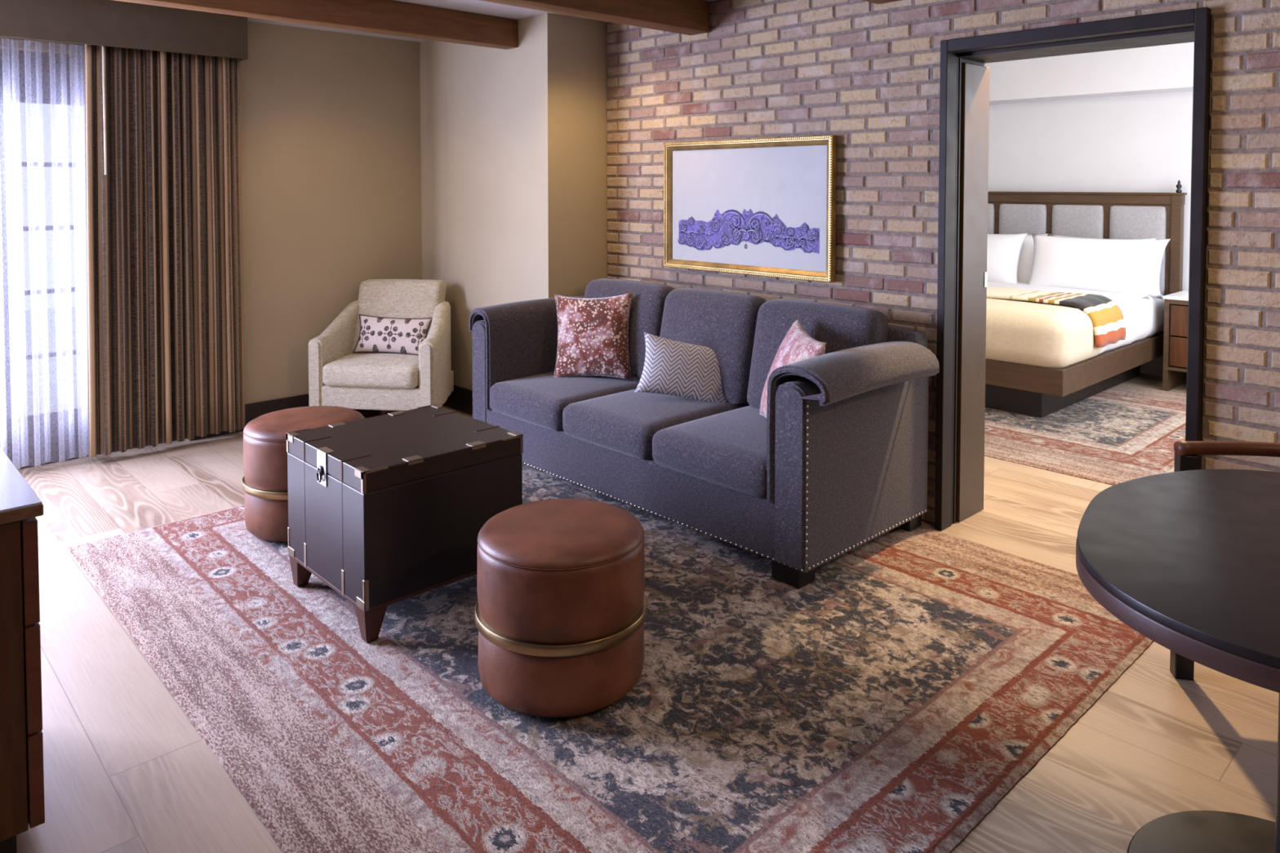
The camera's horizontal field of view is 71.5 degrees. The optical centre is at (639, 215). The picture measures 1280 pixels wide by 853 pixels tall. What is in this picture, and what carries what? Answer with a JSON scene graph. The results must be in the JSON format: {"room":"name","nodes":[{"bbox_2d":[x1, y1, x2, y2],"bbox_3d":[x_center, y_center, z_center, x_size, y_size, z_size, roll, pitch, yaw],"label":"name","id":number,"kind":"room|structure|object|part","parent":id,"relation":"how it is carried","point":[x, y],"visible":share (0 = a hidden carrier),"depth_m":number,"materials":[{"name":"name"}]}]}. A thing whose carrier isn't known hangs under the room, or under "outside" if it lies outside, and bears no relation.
{"room":"hotel room","nodes":[
{"label":"hotel room","id":0,"kind":"room"},
{"bbox_2d":[0,21,422,439],"bbox_3d":[-3.399,0.095,4.553,5.300,2.485,0.160,-2,3,-43],"label":"wall","id":1,"kind":"structure","parent":0,"point":[331,171],"depth_m":5.68,"materials":[{"name":"paint"}]},
{"bbox_2d":[0,48,186,469],"bbox_3d":[-3.959,0.256,4.037,3.470,2.200,0.070,-2,3,-43],"label":"sheer curtain","id":2,"kind":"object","parent":1,"relation":"in","point":[37,439],"depth_m":4.71,"materials":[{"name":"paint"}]},
{"bbox_3d":[-3.650,0.253,4.336,0.830,2.095,0.040,-2,3,-43],"label":"sash","id":3,"kind":"part","parent":2,"relation":"part of","materials":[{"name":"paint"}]},
{"bbox_3d":[-3.039,0.232,4.912,0.830,2.095,0.040,-2,3,-43],"label":"sash","id":4,"kind":"part","parent":2,"relation":"part of","materials":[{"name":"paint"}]},
{"bbox_2d":[0,0,248,61],"bbox_3d":[-3.600,-1.005,4.090,3.425,0.252,0.179,-2,3,-43],"label":"curtain valance","id":5,"kind":"object","parent":1,"relation":"attached to","point":[108,23],"visible":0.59,"depth_m":4.76,"materials":[{"name":"paint"}]},
{"bbox_2d":[84,44,244,457],"bbox_3d":[-2.657,0.140,4.998,0.816,2.277,0.117,-2,3,-43],"label":"drapery panel","id":6,"kind":"object","parent":5,"relation":"hanging from","point":[164,232],"visible":0.94,"depth_m":4.97,"materials":[{"name":"brown fabric"}]},
{"bbox_2d":[189,394,358,440],"bbox_3d":[-2.078,1.217,5.721,1.528,0.160,0.016,-2,3,-43],"label":"baseboard","id":7,"kind":"structure","parent":1,"relation":"attached to","point":[252,411],"depth_m":5.50,"materials":[{"name":"paint"}]},
{"bbox_2d":[247,0,717,42],"bbox_3d":[-0.511,-1.083,1.887,5.900,0.060,7.900,-2,3,-43],"label":"ceiling","id":8,"kind":"structure","parent":0,"point":[478,6],"depth_m":5.08,"materials":[{"name":"paint"}]},
{"bbox_2d":[113,0,518,49],"bbox_3d":[-2.587,-1.032,3.650,4.998,0.167,0.120,-2,3,-43],"label":"ceiling beam","id":9,"kind":"structure","parent":8,"relation":"attached to","point":[389,17],"depth_m":4.71,"materials":[{"name":"brown wood"}]},
{"bbox_2d":[419,13,606,390],"bbox_3d":[-0.757,0.045,5.940,0.752,2.485,1.450,-2,3,-43],"label":"wall pier","id":10,"kind":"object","parent":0,"point":[513,140],"visible":0.57,"depth_m":5.42,"materials":[{"name":"paint"}]},
{"bbox_2d":[442,384,472,415],"bbox_3d":[-1.031,1.217,5.713,0.016,0.160,1.434,-2,3,-43],"label":"baseboard","id":11,"kind":"object","parent":10,"relation":"attached to","point":[460,398],"depth_m":5.86,"materials":[{"name":"paint"}]},
{"bbox_2d":[16,373,1279,852],"bbox_3d":[0.980,1.405,3.384,10.000,0.050,7.900,-2,3,-43],"label":"floor","id":12,"kind":"structure","parent":0,"point":[126,770],"depth_m":2.45,"materials":[{"name":"brown wood"}]},
{"bbox_2d":[0,447,44,852],"bbox_3d":[-1.758,1.029,2.068,0.520,0.796,0.718,-2,3,-43],"label":"credenza","id":13,"kind":"object","parent":12,"relation":"on","point":[22,803],"visible":1,"depth_m":1.96,"materials":[{"name":"brown wood"}]},
{"bbox_3d":[-1.758,0.634,2.054,0.516,0.006,0.714,-2,3,-43],"label":"glossy panel","id":14,"kind":"part","parent":13,"relation":"part of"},
{"bbox_3d":[-1.465,0.786,2.092,0.028,0.231,0.343,-2,3,-43],"label":"drawer","id":15,"kind":"part","parent":13,"relation":"part of","materials":[{"name":"brown wood"}]},
{"bbox_3d":[-1.465,1.028,2.101,0.028,0.240,0.343,-2,3,-43],"label":"drawer","id":16,"kind":"part","parent":13,"relation":"part of","materials":[{"name":"brown wood"}]},
{"bbox_3d":[-1.465,1.257,2.109,0.028,0.207,0.343,-2,3,-43],"label":"drawer","id":17,"kind":"part","parent":13,"relation":"part of","materials":[{"name":"brown wood"}]},
{"bbox_2d":[308,279,453,418],"bbox_3d":[-1.579,0.863,5.597,0.787,0.876,0.662,0,2,8],"label":"armchair","id":18,"kind":"object","parent":12,"relation":"on","point":[373,384],"visible":0.88,"depth_m":5.38,"materials":[{"name":"beige fabric"}]},
{"bbox_2d":[322,352,418,388],"bbox_3d":[-1.585,0.950,5.558,0.606,0.170,0.576,0,2,8],"label":"seat cushion","id":19,"kind":"object","parent":18,"relation":"on","point":[340,370],"depth_m":5.30,"materials":[{"name":"beige fabric"}]},
{"bbox_3d":[-1.581,1.086,5.594,0.661,0.140,0.541,0,2,8],"label":"rail","id":20,"kind":"part","parent":18,"relation":"part of","materials":[{"name":"beige fabric"}]},
{"bbox_2d":[352,314,432,355],"bbox_3d":[-1.562,0.755,5.618,0.501,0.252,0.125,0,2,5],"label":"lumbar pillow","id":21,"kind":"object","parent":18,"relation":"on","point":[377,334],"visible":0.87,"depth_m":5.58,"materials":[{"name":"fabric"}]},
{"bbox_2d":[351,279,446,353],"bbox_3d":[-1.557,0.660,5.755,0.551,0.482,0.289,0,2,8],"label":"cushion","id":22,"kind":"object","parent":18,"relation":"on","point":[385,298],"depth_m":5.71,"materials":[{"name":"fabric"}]},
{"bbox_2d":[67,463,1153,852],"bbox_3d":[-0.216,1.373,3.405,2.783,0.011,3.313,-2,3,-43],"label":"area rug","id":23,"kind":"object","parent":12,"relation":"on","point":[888,701],"visible":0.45,"depth_m":2.56,"materials":[{"name":"multicoloured carpet"}]},
{"bbox_2d":[241,405,364,542],"bbox_3d":[-1.457,1.109,3.879,0.513,0.481,0.513,-1,2,-16],"label":"ottoman","id":24,"kind":"object","parent":23,"relation":"on","point":[264,482],"visible":0.56,"depth_m":3.67,"materials":[{"name":"brown leather"}]},
{"bbox_3d":[-1.457,0.892,3.871,0.494,0.047,0.494,-1,2,-16],"label":"seat","id":25,"kind":"part","parent":24,"relation":"part of","materials":[{"name":"brown leather"}]},
{"bbox_2d":[285,404,523,643],"bbox_3d":[-0.875,1.086,3.279,0.640,0.570,0.618,-2,3,-43],"label":"table","id":26,"kind":"object","parent":23,"relation":"on","point":[384,510],"visible":0.94,"depth_m":3.06,"materials":[{"name":"brown wood"}]},
{"bbox_3d":[-1.248,1.315,3.301,0.081,0.111,0.081,-2,3,-43],"label":"leg","id":27,"kind":"part","parent":26,"relation":"part of","materials":[{"name":"brown wood"}]},
{"bbox_3d":[-1.086,0.867,3.072,0.032,0.118,0.072,-2,3,-43],"label":"latch plate","id":28,"kind":"part","parent":26,"relation":"part of","materials":[{"name":"silver metal"}]},
{"bbox_3d":[-0.882,1.328,2.914,0.081,0.111,0.081,-2,3,-43],"label":"leg","id":29,"kind":"part","parent":26,"relation":"part of","materials":[{"name":"brown wood"}]},
{"bbox_3d":[-0.869,1.255,3.291,0.622,0.012,0.616,-2,3,-43],"label":"trim","id":30,"kind":"part","parent":26,"relation":"part of","materials":[{"name":"brown wood"}]},
{"bbox_3d":[-0.869,0.840,3.276,0.620,0.073,0.614,-2,3,-43],"label":"trunk lid","id":31,"kind":"part","parent":26,"relation":"part of","materials":[{"name":"brown wood"}]},
{"bbox_2d":[475,498,646,717],"bbox_3d":[-0.236,1.152,2.674,0.513,0.481,0.513,-2,3,-43],"label":"ottoman","id":32,"kind":"object","parent":23,"relation":"on","point":[561,606],"visible":1,"depth_m":2.47,"materials":[{"name":"brown leather"}]},
{"bbox_3d":[-0.236,0.935,2.666,0.494,0.047,0.494,-2,3,-43],"label":"seat","id":33,"kind":"part","parent":32,"relation":"part of","materials":[{"name":"brown leather"}]},
{"bbox_2d":[468,278,939,588],"bbox_3d":[0.199,0.860,4.282,0.947,0.949,2.337,-2,3,-43],"label":"sofa","id":34,"kind":"object","parent":23,"relation":"on","point":[837,461],"visible":0.75,"depth_m":3.77,"materials":[{"name":"grey fabric"}]},
{"bbox_3d":[-0.540,0.892,5.065,0.889,0.685,0.143,-2,3,-43],"label":"arm panel","id":35,"kind":"part","parent":34,"relation":"part of","materials":[{"name":"grey fabric"}]},
{"bbox_2d":[489,371,639,431],"bbox_3d":[-0.336,0.954,4.712,0.753,0.190,0.622,-2,3,-43],"label":"seat cushion","id":36,"kind":"object","parent":34,"relation":"on","point":[526,401],"depth_m":4.52,"materials":[{"name":"fabric"}]},
{"bbox_2d":[553,292,633,381],"bbox_3d":[-0.253,0.646,4.752,0.450,0.477,0.195,0,2,5],"label":"throw pillow","id":37,"kind":"object","parent":34,"relation":"on","point":[593,333],"visible":1,"depth_m":4.69,"materials":[{"name":"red fabric"}]},
{"bbox_2d":[583,278,675,381],"bbox_3d":[-0.084,0.625,4.928,0.275,0.523,0.645,-2,3,-43],"label":"cushion","id":38,"kind":"object","parent":34,"relation":"on","point":[648,299],"depth_m":4.72,"materials":[{"name":"fabric"}]},
{"bbox_3d":[0.172,1.149,4.330,0.895,0.225,2.179,-2,3,-43],"label":"frame","id":39,"kind":"part","parent":34,"relation":"part of","materials":[{"name":"fabric"}]},
{"bbox_2d":[562,389,750,459],"bbox_3d":[0.086,0.970,4.265,0.753,0.190,0.618,-2,3,-43],"label":"seat cushion","id":40,"kind":"object","parent":34,"relation":"on","point":[623,424],"depth_m":4.07,"materials":[{"name":"grey fabric"}]},
{"bbox_2d":[634,331,727,402],"bbox_3d":[0.225,0.743,4.278,0.506,0.359,0.153,0,2,0],"label":"lumbar pillow","id":41,"kind":"object","parent":34,"relation":"on","point":[671,367],"visible":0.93,"depth_m":4.23,"materials":[{"name":"grey fabric"}]},
{"bbox_2d":[652,405,767,498],"bbox_3d":[0.518,0.987,3.807,0.753,0.190,0.652,-2,3,-43],"label":"seat cushion","id":42,"kind":"object","parent":34,"relation":"on","point":[722,453],"depth_m":3.61,"materials":[{"name":"grey fabric"}]},
{"bbox_2d":[659,288,766,404],"bbox_3d":[0.352,0.641,4.467,0.275,0.523,0.615,-2,3,-43],"label":"cushion","id":43,"kind":"object","parent":34,"relation":"on","point":[722,322],"depth_m":4.31,"materials":[{"name":"grey fabric"}]},
{"bbox_2d":[759,317,826,417],"bbox_3d":[0.629,0.688,3.709,0.210,0.471,0.488,0,2,-1],"label":"throw pillow","id":44,"kind":"object","parent":34,"relation":"on","point":[797,345],"visible":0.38,"depth_m":3.68,"materials":[{"name":"fabric"}]},
{"bbox_3d":[0.576,1.332,3.344,0.100,0.073,0.130,-2,3,-43],"label":"leg","id":45,"kind":"part","parent":34,"relation":"part of","materials":[{"name":"black wood"}]},
{"bbox_2d":[746,298,888,408],"bbox_3d":[0.788,0.657,4.005,0.275,0.523,0.645,-2,3,-43],"label":"cushion","id":46,"kind":"object","parent":34,"relation":"on","point":[841,326],"depth_m":4.01,"materials":[{"name":"fabric"}]},
{"bbox_3d":[0.868,0.946,3.574,0.889,0.685,0.143,-2,3,-43],"label":"arm panel","id":47,"kind":"part","parent":34,"relation":"part of","materials":[{"name":"grey fabric"}]},
{"bbox_3d":[0.455,0.852,4.592,0.150,0.790,2.185,-2,3,-43],"label":"backrest","id":48,"kind":"part","parent":34,"relation":"part of","materials":[{"name":"fabric"}]},
{"bbox_3d":[1.146,1.313,3.882,0.100,0.073,0.130,-2,3,-43],"label":"leg","id":49,"kind":"part","parent":34,"relation":"part of","materials":[{"name":"black wood"}]},
{"bbox_2d":[984,384,1186,484],"bbox_3d":[2.098,1.264,6.465,2.423,0.011,3.553,-2,3,-43],"label":"bedroom rug","id":50,"kind":"object","parent":12,"relation":"on","point":[1119,433],"visible":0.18,"depth_m":5.25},
{"bbox_2d":[985,179,1186,417],"bbox_3d":[2.629,0.489,6.832,2.157,1.535,2.175,-2,3,-43],"label":"bed","id":51,"kind":"object","parent":12,"relation":"on","point":[1042,359],"visible":0.47,"depth_m":6.25,"materials":[{"name":"brown wood"}]},
{"bbox_3d":[2.966,0.237,7.945,0.073,0.700,0.398,-2,3,-43],"label":"headboard panel","id":52,"kind":"part","parent":51,"relation":"part of","materials":[{"name":"fabric"}]},
{"bbox_2d":[986,233,1027,283],"bbox_3d":[2.789,0.348,7.492,0.220,0.439,0.909,-2,3,-38],"label":"bed pillow","id":53,"kind":"object","parent":51,"relation":"on","point":[1003,251],"visible":0.27,"depth_m":7.23,"materials":[{"name":"white fabric"}]},
{"bbox_2d":[987,233,1048,282],"bbox_3d":[2.983,0.355,7.565,0.210,0.439,0.904,-2,3,-45],"label":"bed pillow","id":54,"kind":"object","parent":51,"relation":"on","point":[1024,268],"visible":0.12,"depth_m":7.30,"materials":[{"name":"white fabric"}]},
{"bbox_3d":[3.275,0.248,7.618,0.073,0.700,0.398,-2,3,-43],"label":"headboard panel","id":55,"kind":"part","parent":51,"relation":"part of","materials":[{"name":"fabric"}]},
{"bbox_2d":[985,297,1102,368],"bbox_3d":[2.131,0.752,6.353,0.764,0.391,2.030,-2,3,-43],"label":"blanket","id":56,"kind":"object","parent":51,"relation":"on","point":[1020,334],"depth_m":5.58,"materials":[{"name":"beige fabric"}]},
{"bbox_2d":[986,285,1125,347],"bbox_3d":[2.575,0.679,6.288,0.601,0.294,1.408,-2,3,-43],"label":"throw","id":57,"kind":"object","parent":51,"relation":"on","point":[1106,317],"visible":0.77,"depth_m":5.90,"materials":[{"name":"fabric"}]},
{"bbox_2d":[986,280,1164,354],"bbox_3d":[2.629,0.737,6.823,2.030,0.379,2.019,-2,3,-43],"label":"duvet","id":58,"kind":"object","parent":51,"relation":"on","point":[1144,318],"depth_m":5.96,"materials":[{"name":"white fabric"}]},
{"bbox_3d":[3.584,0.260,7.291,0.073,0.700,0.398,-2,3,-43],"label":"headboard panel","id":59,"kind":"part","parent":51,"relation":"part of","materials":[{"name":"fabric"}]},
{"bbox_3d":[3.382,0.513,7.544,0.085,1.436,2.175,-2,3,-43],"label":"headboard","id":60,"kind":"part","parent":51,"relation":"part of","materials":[{"name":"brown wood"}]},
{"bbox_2d":[1026,233,1156,299],"bbox_3d":[3.420,0.373,6.795,0.910,0.439,0.223,2,3,41],"label":"bed pillow","id":61,"kind":"object","parent":51,"relation":"on","point":[1108,265],"visible":0.97,"depth_m":6.71,"materials":[{"name":"white fabric"}]},
{"bbox_2d":[1048,233,1170,299],"bbox_3d":[3.593,0.379,6.904,0.220,0.439,0.909,-2,3,-38],"label":"bed pillow","id":62,"kind":"object","parent":51,"relation":"on","point":[1157,251],"visible":0.12,"depth_m":6.61,"materials":[{"name":"white fabric"}]},
{"bbox_3d":[3.893,0.272,6.964,0.073,0.700,0.398,-2,3,-43],"label":"headboard panel","id":63,"kind":"part","parent":51,"relation":"part of","materials":[{"name":"fabric"}]},
{"bbox_2d":[1162,289,1188,391],"bbox_3d":[4.159,0.925,6.405,0.508,0.694,0.562,-2,3,-43],"label":"nightstand","id":64,"kind":"object","parent":12,"relation":"on","point":[1175,304],"visible":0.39,"depth_m":6.40,"materials":[{"name":"brown wood"}]},
{"bbox_3d":[3.999,0.982,6.256,0.028,0.210,0.478,-2,3,-43],"label":"drawer","id":65,"kind":"part","parent":64,"relation":"part of","materials":[{"name":"brown wood"}]},
{"bbox_3d":[3.999,0.757,6.248,0.028,0.220,0.478,-2,3,-43],"label":"drawer","id":66,"kind":"part","parent":64,"relation":"part of","materials":[{"name":"brown wood"}]},
{"bbox_2d":[1075,469,1279,852],"bbox_3d":[1.380,1.059,1.851,1.133,0.749,0.839,-2,3,-43],"label":"dining table","id":67,"kind":"object","parent":12,"relation":"on","point":[1188,561],"visible":1,"depth_m":1.82,"materials":[{"name":"black laminate"}]},
{"bbox_2d":[1169,440,1279,680],"bbox_3d":[1.852,1.050,2.450,0.571,0.726,0.501,0,2,13],"label":"dining chair","id":68,"kind":"object","parent":12,"relation":"on","point":[1186,452],"visible":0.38,"depth_m":2.66,"materials":[{"name":"brown wood"}]},
{"bbox_3d":[1.654,1.062,2.701,0.052,0.685,0.048,0,2,13],"label":"leg","id":69,"kind":"part","parent":68,"relation":"part of","materials":[{"name":"black wood"}]},
{"bbox_3d":[1.899,0.701,2.637,0.571,0.042,0.091,0,2,13],"label":"rail","id":70,"kind":"part","parent":68,"relation":"part of","materials":[{"name":"wood"}]},
{"bbox_2d":[606,0,1279,524],"bbox_3d":[2.075,0.141,3.280,0.329,2.485,6.310,-2,3,-43],"label":"wall","id":71,"kind":"structure","parent":0,"point":[1263,60],"depth_m":4.03,"materials":[{"name":"brick"}]},
{"bbox_2d":[480,0,709,35],"bbox_3d":[-1.649,-1.008,2.978,5.438,0.167,0.145,-2,3,-43],"label":"ceiling beam","id":72,"kind":"structure","parent":71,"relation":"attached to","point":[687,17],"depth_m":4.46,"materials":[{"name":"brown wood"}]},
{"bbox_2d":[663,134,836,282],"bbox_3d":[0.531,-0.048,4.623,0.042,0.699,1.127,-2,3,-43],"label":"framed picture","id":73,"kind":"object","parent":71,"relation":"attached to","point":[764,206],"visible":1,"depth_m":4.58,"materials":[{"name":"paper"}]},
{"bbox_2d":[862,0,900,4],"bbox_3d":[-0.846,-0.978,2.128,5.438,0.167,0.145,-2,3,-43],"label":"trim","id":74,"kind":"structure","parent":71,"relation":"attached to","point":[877,2],"depth_m":3.98,"materials":[{"name":"brown wood"}]},
{"bbox_2d":[934,7,1211,530],"bbox_3d":[1.760,0.315,3.600,0.385,2.113,0.991,-2,3,-43],"label":"door frame","id":75,"kind":"structure","parent":71,"relation":"in","point":[964,81],"depth_m":3.83,"materials":[{"name":"paint"}]},
{"bbox_3d":[1.576,0.291,4.052,0.027,0.070,0.004,-2,3,-43],"label":"strike plate","id":76,"kind":"part","parent":75,"relation":"part of","materials":[{"name":"silver metal"}]},
{"bbox_2d":[987,90,1192,376],"bbox_3d":[4.047,-0.127,7.053,0.130,2.750,5.700,-2,3,-43],"label":"wall","id":77,"kind":"structure","parent":0,"point":[1142,143],"depth_m":7.26,"materials":[{"name":"paint"}]},
{"bbox_2d":[984,41,1194,104],"bbox_3d":[3.849,-1.132,6.899,0.320,0.350,5.600,-2,3,-43],"label":"ceiling","id":78,"kind":"structure","parent":77,"relation":"attached to","point":[1163,68],"depth_m":6.98,"materials":[{"name":"paint"}]},
{"label":"outside","id":79,"kind":"structure","parent":0,"visible":0},
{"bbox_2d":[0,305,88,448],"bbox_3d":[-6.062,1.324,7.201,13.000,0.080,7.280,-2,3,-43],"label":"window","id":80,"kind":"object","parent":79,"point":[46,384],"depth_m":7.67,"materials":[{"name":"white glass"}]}
]}

